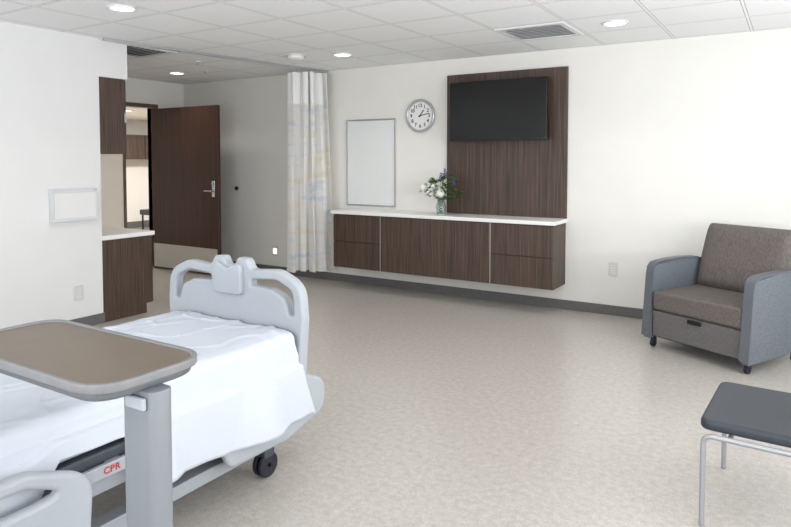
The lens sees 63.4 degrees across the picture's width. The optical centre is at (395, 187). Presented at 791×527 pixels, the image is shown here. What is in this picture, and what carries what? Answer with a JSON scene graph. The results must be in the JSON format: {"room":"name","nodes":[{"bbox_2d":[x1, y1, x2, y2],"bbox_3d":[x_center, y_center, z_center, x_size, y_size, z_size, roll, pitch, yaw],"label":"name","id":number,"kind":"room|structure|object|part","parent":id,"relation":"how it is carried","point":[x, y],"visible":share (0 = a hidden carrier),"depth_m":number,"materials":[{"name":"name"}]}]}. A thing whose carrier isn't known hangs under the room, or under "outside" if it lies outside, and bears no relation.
{"room":"hospital room","nodes":[
{"label":"hospital room","id":0,"kind":"room"},
{"bbox_2d":[0,21,102,328],"bbox_3d":[-4.337,0.040,3.906,0.150,2.740,5.420,2,3,32],"label":"wall","id":1,"kind":"structure","parent":0,"point":[50,116],"depth_m":5.71,"materials":[{"name":"paint"}]},
{"bbox_2d":[49,187,97,222],"bbox_3d":[-2.966,0.152,5.910,0.054,0.300,0.440,2,3,32],"label":"dispenser","id":2,"kind":"object","parent":1,"relation":"attached to","point":[67,204],"visible":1,"depth_m":5.88,"materials":[{"name":"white plastic"}]},
{"bbox_2d":[74,285,83,300],"bbox_3d":[-2.964,0.985,5.992,0.011,0.140,0.090,2,3,32],"label":"wall outlet","id":3,"kind":"object","parent":1,"relation":"attached to","point":[78,290],"visible":1,"depth_m":5.99,"materials":[{"name":"plastic"}]},
{"bbox_2d":[69,312,104,325],"bbox_3d":[-4.392,1.357,4.006,0.312,0.100,5.432,2,3,32],"label":"baseboard","id":4,"kind":"structure","parent":1,"relation":"attached to","point":[99,318],"depth_m":6.11,"materials":[{"name":"plastic"}]},
{"bbox_2d":[100,154,123,227],"bbox_3d":[-4.872,-0.106,9.947,0.200,2.496,1.300,2,3,32],"label":"pier","id":5,"kind":"object","parent":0,"point":[112,193],"visible":0.07,"depth_m":10.28,"materials":[{"name":"paint"}]},
{"bbox_2d":[123,154,126,227],"bbox_3d":[-4.514,-0.131,10.519,0.220,2.496,0.050,2,3,32],"label":"guard","id":6,"kind":"object","parent":5,"relation":"attached to","point":[124,155],"visible":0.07,"depth_m":10.47,"materials":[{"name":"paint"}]},
{"bbox_2d":[126,107,146,120],"bbox_3d":[-5.211,-1.484,11.752,5.050,0.100,9.800,2,3,32],"label":"ceiling","id":7,"kind":"structure","parent":0,"point":[140,114],"depth_m":12.94,"materials":[{"name":"beige paint"}]},
{"bbox_2d":[126,120,148,221],"bbox_3d":[-7.289,-0.362,13.100,0.150,2.740,9.500,2,3,32],"label":"wall","id":8,"kind":"structure","parent":0,"point":[136,169],"depth_m":14.96,"materials":[{"name":"paint"}]},
{"bbox_2d":[126,134,147,158],"bbox_3d":[-5.886,-0.939,14.736,0.370,0.550,2.000,2,3,32],"label":"upper cabinet","id":9,"kind":"object","parent":8,"relation":"attached to","point":[137,145],"visible":0.27,"depth_m":14.47,"materials":[{"name":"laminate"}]},
{"bbox_3d":[-5.606,-0.944,14.855,0.020,0.530,0.480,2,3,32],"label":"door","id":10,"kind":"part","parent":9,"relation":"part of","materials":[{"name":"laminate"}]},
{"bbox_2d":[127,220,148,227],"bbox_3d":[-7.217,0.934,13.112,0.020,0.150,9.500,2,3,32],"label":"baseboard","id":11,"kind":"structure","parent":8,"relation":"attached to","point":[135,224],"depth_m":14.97,"materials":[{"name":"plastic"}]},
{"bbox_2d":[125,78,183,262],"bbox_3d":[-4.138,-0.166,8.618,0.150,2.740,3.090,2,3,32],"label":"wall","id":12,"kind":"structure","parent":0,"point":[162,94],"depth_m":9.46,"materials":[{"name":"paint"}]},
{"bbox_2d":[126,102,157,263],"bbox_3d":[-3.972,-0.005,8.881,0.180,2.395,1.510,2,3,32],"label":"door frame","id":13,"kind":"structure","parent":12,"relation":"attached to","point":[150,106],"depth_m":9.46,"materials":[{"name":"paint"}]},
{"bbox_2d":[151,105,220,274],"bbox_3d":[-2.987,0.022,8.989,1.403,2.308,0.105,2,3,32],"label":"door","id":14,"kind":"structure","parent":12,"relation":"in","point":[185,141],"depth_m":8.96,"materials":[{"name":"laminate"}]},
{"bbox_3d":[-2.974,0.987,9.030,1.320,0.340,0.004,2,3,32],"label":"kick plate","id":15,"kind":"part","parent":14,"relation":"part of","materials":[{"name":"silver metal"}]},
{"bbox_3d":[-2.523,0.012,8.672,0.160,0.220,0.060,2,3,32],"label":"lever handle","id":16,"kind":"part","parent":14,"relation":"part of","materials":[{"name":"silver metal"}]},
{"bbox_2d":[0,0,790,83],"bbox_3d":[-1.357,-1.373,3.716,10.000,0.100,8.660,2,3,32],"label":"ceiling","id":17,"kind":"structure","parent":0,"point":[375,33],"depth_m":5.48,"materials":[{"name":"tile"}]},
{"bbox_2d":[98,38,126,79],"bbox_3d":[-3.743,-1.280,6.859,2.330,0.360,0.310,2,3,32],"label":"soffit","id":18,"kind":"structure","parent":17,"relation":"attached to","point":[112,56],"depth_m":6.24,"materials":[{"name":"paint"}]},
{"bbox_2d":[107,4,136,11],"bbox_3d":[-2.079,-1.369,4.864,0.214,0.024,0.214,2,3,32],"label":"recessed light","id":19,"kind":"object","parent":17,"relation":"in","point":[114,7],"visible":1,"depth_m":4.84,"materials":[{"name":"paint"}]},
{"bbox_2d":[125,44,177,57],"bbox_3d":[-2.758,-1.445,6.767,0.620,0.022,0.620,2,3,32],"label":"ceiling vent","id":20,"kind":"object","parent":17,"relation":"in","point":[132,50],"visible":0.6,"depth_m":6.82,"materials":[{"name":"metal"}]},
{"bbox_2d":[168,72,184,74],"bbox_3d":[-2.905,-1.528,8.502,0.214,0.024,0.214,2,3,32],"label":"recessed light","id":21,"kind":"object","parent":17,"relation":"in","point":[173,73],"visible":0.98,"depth_m":8.53,"materials":[{"name":"paint"}]},
{"bbox_2d":[102,38,327,72],"bbox_3d":[-1.829,-1.462,7.206,0.036,0.025,2.947,2,3,40],"label":"track","id":22,"kind":"object","parent":17,"relation":"attached to","point":[104,39],"visible":1,"depth_m":6.92,"materials":[{"name":"metal"}]},
{"bbox_2d":[287,68,334,272],"bbox_3d":[-1.072,-0.214,8.096,0.583,2.542,0.282,-1,3,-21],"label":"privacy curtain","id":23,"kind":"object","parent":22,"relation":"hanging from","point":[310,247],"visible":0.99,"depth_m":8.10,"materials":[{"name":"fabric"}]},
{"bbox_2d":[285,53,306,60],"bbox_3d":[-1.104,-1.442,7.084,0.240,0.054,0.240,2,3,32],"label":"smoke detector","id":24,"kind":"object","parent":17,"relation":"attached to","point":[293,56],"visible":1,"depth_m":7.02,"materials":[{"name":"plastic"}]},
{"bbox_2d":[333,53,351,56],"bbox_3d":[-0.581,-1.463,7.015,0.214,0.024,0.214,2,3,32],"label":"recessed light","id":25,"kind":"object","parent":17,"relation":"in","point":[334,54],"visible":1,"depth_m":6.99,"materials":[{"name":"paint"}]},
{"bbox_2d":[494,21,583,41],"bbox_3d":[1.297,-1.401,5.766,0.620,0.022,0.620,2,3,32],"label":"ceiling vent","id":26,"kind":"object","parent":17,"relation":"in","point":[559,29],"visible":1,"depth_m":5.72,"materials":[{"name":"metal"}]},
{"bbox_2d":[602,20,627,26],"bbox_3d":[1.853,-1.393,5.401,0.214,0.024,0.214,2,3,32],"label":"recessed light","id":27,"kind":"object","parent":17,"relation":"in","point":[612,23],"visible":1,"depth_m":5.40,"materials":[{"name":"paint"}]},
{"bbox_2d":[91,226,790,526],"bbox_3d":[-2.463,1.308,7.587,15.850,0.124,13.850,2,3,32],"label":"floor","id":28,"kind":"structure","parent":0,"point":[437,410],"depth_m":3.74,"materials":[{"name":"tile"}]},
{"bbox_2d":[0,319,196,526],"bbox_3d":[-1.006,0.994,1.965,0.860,1.003,0.724,2,3,32],"label":"table","id":29,"kind":"object","parent":28,"relation":"on","point":[80,361],"visible":1,"depth_m":1.77,"materials":[{"name":"plastic"}]},
{"bbox_3d":[-0.706,0.582,1.738,0.080,0.035,0.014,2,3,32],"label":"height lever","id":30,"kind":"part","parent":29,"relation":"part of","materials":[{"name":"grey plastic"}]},
{"bbox_2d":[102,235,152,321],"bbox_3d":[-3.291,0.883,6.827,1.430,0.800,0.565,2,3,32],"label":"base cabinet","id":31,"kind":"object","parent":28,"relation":"on","point":[127,262],"visible":0.38,"depth_m":6.43,"materials":[{"name":"laminate"}]},
{"bbox_2d":[102,226,154,240],"bbox_3d":[-3.289,0.460,6.817,1.465,0.043,0.588,2,3,32],"label":"countertop","id":32,"kind":"structure","parent":31,"relation":"on","point":[108,233],"depth_m":6.53,"materials":[{"name":"white stone"}]},
{"bbox_3d":[-2.742,0.837,6.804,0.470,0.685,0.019,2,3,32],"label":"door","id":33,"kind":"part","parent":31,"relation":"part of","materials":[{"name":"laminate"}]},
{"bbox_2d":[140,209,148,229],"bbox_3d":[-5.397,0.711,14.619,0.600,0.456,0.600,2,3,32],"label":"bench","id":34,"kind":"object","parent":28,"relation":"on","point":[143,212],"visible":0.35,"depth_m":14.49,"materials":[{"name":"plastic"}]},
{"bbox_3d":[-5.397,0.543,14.612,0.600,0.120,0.600,2,3,32],"label":"seat","id":35,"kind":"part","parent":34,"relation":"part of","materials":[{"name":"plastic"}]},
{"bbox_2d":[0,254,323,526],"bbox_3d":[-1.397,0.938,2.608,1.104,1.058,2.451,2,3,32],"label":"hospital bed","id":36,"kind":"object","parent":28,"relation":"on","point":[233,292],"visible":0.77,"depth_m":3.17,"materials":[{"name":"plastic"}]},
{"bbox_3d":[-1.299,1.081,1.782,0.045,0.365,0.964,2,3,32],"label":"rail","id":37,"kind":"part","parent":36,"relation":"part of","materials":[{"name":"plastic"}]},
{"bbox_3d":[-1.464,1.103,2.587,0.810,0.070,2.050,2,3,32],"label":"frame","id":38,"kind":"part","parent":36,"relation":"part of","materials":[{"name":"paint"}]},
{"bbox_2d":[59,440,114,462],"bbox_3d":[-1.463,0.874,2.558,0.850,0.170,2.120,2,3,32],"label":"mattress","id":39,"kind":"object","parent":36,"relation":"on","point":[63,460],"visible":0.02,"depth_m":2.28,"materials":[{"name":"grey fabric"}]},
{"bbox_2d":[0,373,124,517],"bbox_3d":[-1.667,0.926,2.216,0.952,0.318,1.322,2,3,32],"label":"sheet","id":40,"kind":"object","parent":39,"relation":"on","point":[40,427],"visible":0.42,"depth_m":2.22,"materials":[{"name":"white fabric"}]},
{"bbox_2d":[103,311,315,482],"bbox_3d":[-1.081,0.943,3.121,1.023,0.466,1.017,2,3,32],"label":"blanket","id":41,"kind":"object","parent":40,"relation":"on","point":[247,385],"visible":0.58,"depth_m":2.94,"materials":[{"name":"white fabric"}]},
{"bbox_3d":[-1.442,1.297,2.629,0.790,0.060,1.930,2,3,32],"label":"frame","id":42,"kind":"part","parent":36,"relation":"part of","materials":[{"name":"paint"}]},
{"bbox_3d":[-0.881,0.719,3.503,1.020,0.698,0.060,2,3,32],"label":"footboard","id":43,"kind":"part","parent":36,"relation":"part of","materials":[{"name":"plastic"}]},
{"bbox_3d":[-0.584,1.110,3.118,0.036,0.289,0.738,2,3,32],"label":"foot rail","id":44,"kind":"part","parent":36,"relation":"part of","materials":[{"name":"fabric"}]},
{"bbox_2d":[641,223,790,373],"bbox_3d":[2.696,0.843,5.242,0.855,1.018,0.932,-1,3,-30],"label":"recliner","id":45,"kind":"object","parent":28,"relation":"on","point":[733,300],"visible":1,"depth_m":5.15,"materials":[{"name":"fabric"}]},
{"bbox_3d":[2.454,0.932,5.603,0.762,0.658,0.060,-1,3,-30],"label":"armrest","id":46,"kind":"part","parent":45,"relation":"part of","materials":[{"name":"fabric"}]},
{"bbox_3d":[2.358,1.068,5.057,0.016,0.035,0.120,-1,3,-30],"label":"pull handle","id":47,"kind":"part","parent":45,"relation":"part of","materials":[{"name":"black plastic"}]},
{"bbox_3d":[2.376,1.151,5.071,0.030,0.218,0.784,-1,3,-30],"label":"panel","id":48,"kind":"part","parent":45,"relation":"part of","materials":[{"name":"fabric"}]},
{"bbox_3d":[2.679,1.140,5.246,0.670,0.225,0.760,-1,3,-30],"label":"under frame","id":49,"kind":"part","parent":45,"relation":"part of","materials":[{"name":"fabric"}]},
{"bbox_2d":[653,284,743,328],"bbox_3d":[2.619,0.949,5.203,0.610,0.160,0.784,-1,3,-30],"label":"seat cushion","id":50,"kind":"object","parent":45,"relation":"on","point":[721,307],"depth_m":5.12,"materials":[{"name":"fabric"}]},
{"bbox_3d":[2.401,1.265,5.090,0.014,0.012,0.750,-1,3,-30],"label":"rail","id":51,"kind":"part","parent":45,"relation":"part of","materials":[{"name":"black plastic"}]},
{"bbox_2d":[696,223,790,292],"bbox_3d":[2.942,0.606,5.374,0.296,0.562,0.820,-1,3,-30],"label":"cushion","id":52,"kind":"object","parent":45,"relation":"on","point":[731,254],"depth_m":5.35,"materials":[{"name":"fabric"}]},
{"bbox_3d":[2.884,0.964,4.859,0.762,0.658,0.060,-1,3,-30],"label":"armrest","id":53,"kind":"part","parent":45,"relation":"part of","materials":[{"name":"fabric"}]},
{"bbox_2d":[698,382,790,525],"bbox_3d":[1.746,1.005,2.840,0.631,0.899,0.647,2,3,35],"label":"chair","id":54,"kind":"object","parent":28,"relation":"on","point":[740,410],"visible":1,"depth_m":2.78,"materials":[{"name":"plastic"}]},
{"bbox_3d":[1.913,1.239,3.115,0.583,0.407,0.023,2,3,35],"label":"leg frame","id":55,"kind":"part","parent":54,"relation":"part of","materials":[{"name":"metal"}]},
{"bbox_3d":[1.555,1.262,2.604,0.583,0.407,0.023,2,3,35],"label":"leg frame","id":56,"kind":"part","parent":54,"relation":"part of","materials":[{"name":"metal"}]},
{"bbox_3d":[1.709,1.019,2.866,0.540,0.046,0.600,2,3,35],"label":"seat","id":57,"kind":"part","parent":54,"relation":"part of","materials":[{"name":"plastic"}]},
{"bbox_2d":[184,28,790,308],"bbox_3d":[0.898,-0.112,7.383,10.000,2.740,0.150,2,3,32],"label":"wall","id":58,"kind":"structure","parent":0,"point":[669,140],"depth_m":6.49,"materials":[{"name":"paint"}]},
{"bbox_2d":[273,246,277,255],"bbox_3d":[-1.682,0.881,8.941,0.090,0.140,0.015,2,3,32],"label":"night light","id":59,"kind":"object","parent":58,"relation":"attached to","point":[275,248],"visible":1,"depth_m":8.93,"materials":[{"name":"plastic"}]},
{"bbox_2d":[334,214,380,270],"bbox_3d":[-0.359,0.641,7.862,0.692,0.653,0.421,2,3,32],"label":"drawer cabinet","id":60,"kind":"object","parent":58,"relation":"attached to","point":[356,237],"depth_m":7.68,"materials":[{"name":"laminate"}]},
{"bbox_3d":[-0.466,0.491,7.689,0.684,0.314,0.019,2,3,32],"label":"drawer","id":61,"kind":"part","parent":60,"relation":"part of","materials":[{"name":"laminate"}]},
{"bbox_3d":[-0.466,0.814,7.704,0.684,0.314,0.019,2,3,32],"label":"drawer","id":62,"kind":"part","parent":60,"relation":"part of","materials":[{"name":"laminate"}]},
{"bbox_3d":[-0.180,0.659,7.504,0.008,0.641,0.003,2,3,32],"label":"edge strip","id":63,"kind":"part","parent":60,"relation":"part of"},
{"bbox_2d":[331,208,567,225],"bbox_3d":[0.510,0.317,7.292,2.800,0.040,0.443,2,3,32],"label":"countertop","id":64,"kind":"structure","parent":60,"relation":"on","point":[351,211],"depth_m":7.06,"materials":[{"name":"white stone"}]},
{"bbox_2d":[419,168,464,213],"bbox_3d":[0.508,0.037,7.247,0.542,0.523,0.285,1,3,28],"label":"flower vase","id":65,"kind":"object","parent":64,"relation":"on","point":[440,206],"visible":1,"depth_m":7.23,"materials":[{"name":"clear glass"}]},
{"bbox_2d":[346,118,395,206],"bbox_3d":[-0.310,-0.315,8.027,0.740,1.090,0.020,2,3,32],"label":"whiteboard","id":66,"kind":"object","parent":58,"relation":"attached to","point":[371,143],"visible":1,"depth_m":8.02,"materials":[{"name":"ceramic"}]},
{"bbox_2d":[406,99,434,132],"bbox_3d":[0.295,-0.858,7.613,0.396,0.396,0.036,2,3,32],"label":"wall clock","id":67,"kind":"object","parent":58,"relation":"attached to","point":[420,114],"visible":1,"depth_m":7.61,"materials":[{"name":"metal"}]},
{"bbox_2d":[381,216,490,282],"bbox_3d":[0.521,0.665,7.315,1.386,0.653,0.418,2,3,32],"label":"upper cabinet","id":68,"kind":"object","parent":58,"relation":"attached to","point":[448,249],"visible":0.96,"depth_m":7.11,"materials":[{"name":"laminate"}]},
{"bbox_2d":[233,261,642,318],"bbox_3d":[0.855,1.210,7.372,9.700,0.100,0.012,2,3,32],"label":"baseboard","id":69,"kind":"structure","parent":58,"relation":"attached to","point":[457,291],"depth_m":7.31,"materials":[{"name":"plastic"}]},
{"bbox_2d":[447,66,568,218],"bbox_3d":[1.201,-0.489,7.069,1.410,1.589,0.028,2,3,32],"label":"panel","id":70,"kind":"object","parent":58,"relation":"attached to","point":[526,178],"visible":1,"depth_m":6.99,"materials":[{"name":"laminate"}]},
{"bbox_2d":[450,76,547,141],"bbox_3d":[1.128,-0.846,6.992,1.130,0.660,0.150,2,3,32],"label":"television","id":71,"kind":"object","parent":70,"relation":"attached to","point":[511,109],"visible":1,"depth_m":6.91,"materials":[{"name":"black plastic"}]},
{"bbox_2d":[489,222,565,289],"bbox_3d":[1.396,0.689,6.767,0.682,0.653,0.421,2,3,32],"label":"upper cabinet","id":72,"kind":"object","parent":58,"relation":"attached to","point":[522,255],"depth_m":6.58,"materials":[{"name":"laminate"}]},
{"bbox_3d":[0.999,0.691,6.769,0.008,0.641,0.003,2,3,32],"label":"edge strip","id":73,"kind":"part","parent":72,"relation":"part of","materials":[{"name":"silver metal"}]},
{"bbox_3d":[1.293,0.862,6.605,0.674,0.314,0.019,2,3,32],"label":"drawer","id":74,"kind":"part","parent":72,"relation":"part of","materials":[{"name":"laminate"}]},
{"bbox_3d":[1.293,0.539,6.591,0.674,0.314,0.019,2,3,32],"label":"drawer","id":75,"kind":"part","parent":72,"relation":"part of","materials":[{"name":"laminate"}]},
{"bbox_2d":[608,262,617,276],"bbox_3d":[2.211,0.827,6.506,0.090,0.140,0.011,2,3,32],"label":"wall outlet","id":76,"kind":"object","parent":58,"relation":"attached to","point":[613,267],"visible":1,"depth_m":6.50,"materials":[{"name":"plastic"}]},
{"bbox_3d":[-3.928,-0.085,6.756,2.180,2.740,0.150,2,3,32],"label":"wall","id":77,"kind":"structure","parent":0,"visible":0},
{"bbox_2d":[99,77,126,153],"bbox_3d":[-3.363,-0.719,6.637,1.436,0.738,0.285,2,3,32],"label":"upper cabinet","id":78,"kind":"object","parent":77,"relation":"attached to","point":[112,91],"visible":0.26,"depth_m":6.25,"materials":[{"name":"laminate"}]},
{"bbox_3d":[-2.890,-0.712,6.498,0.470,0.729,0.019,2,3,32],"label":"door","id":79,"kind":"part","parent":78,"relation":"part of","materials":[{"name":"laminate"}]}
]}

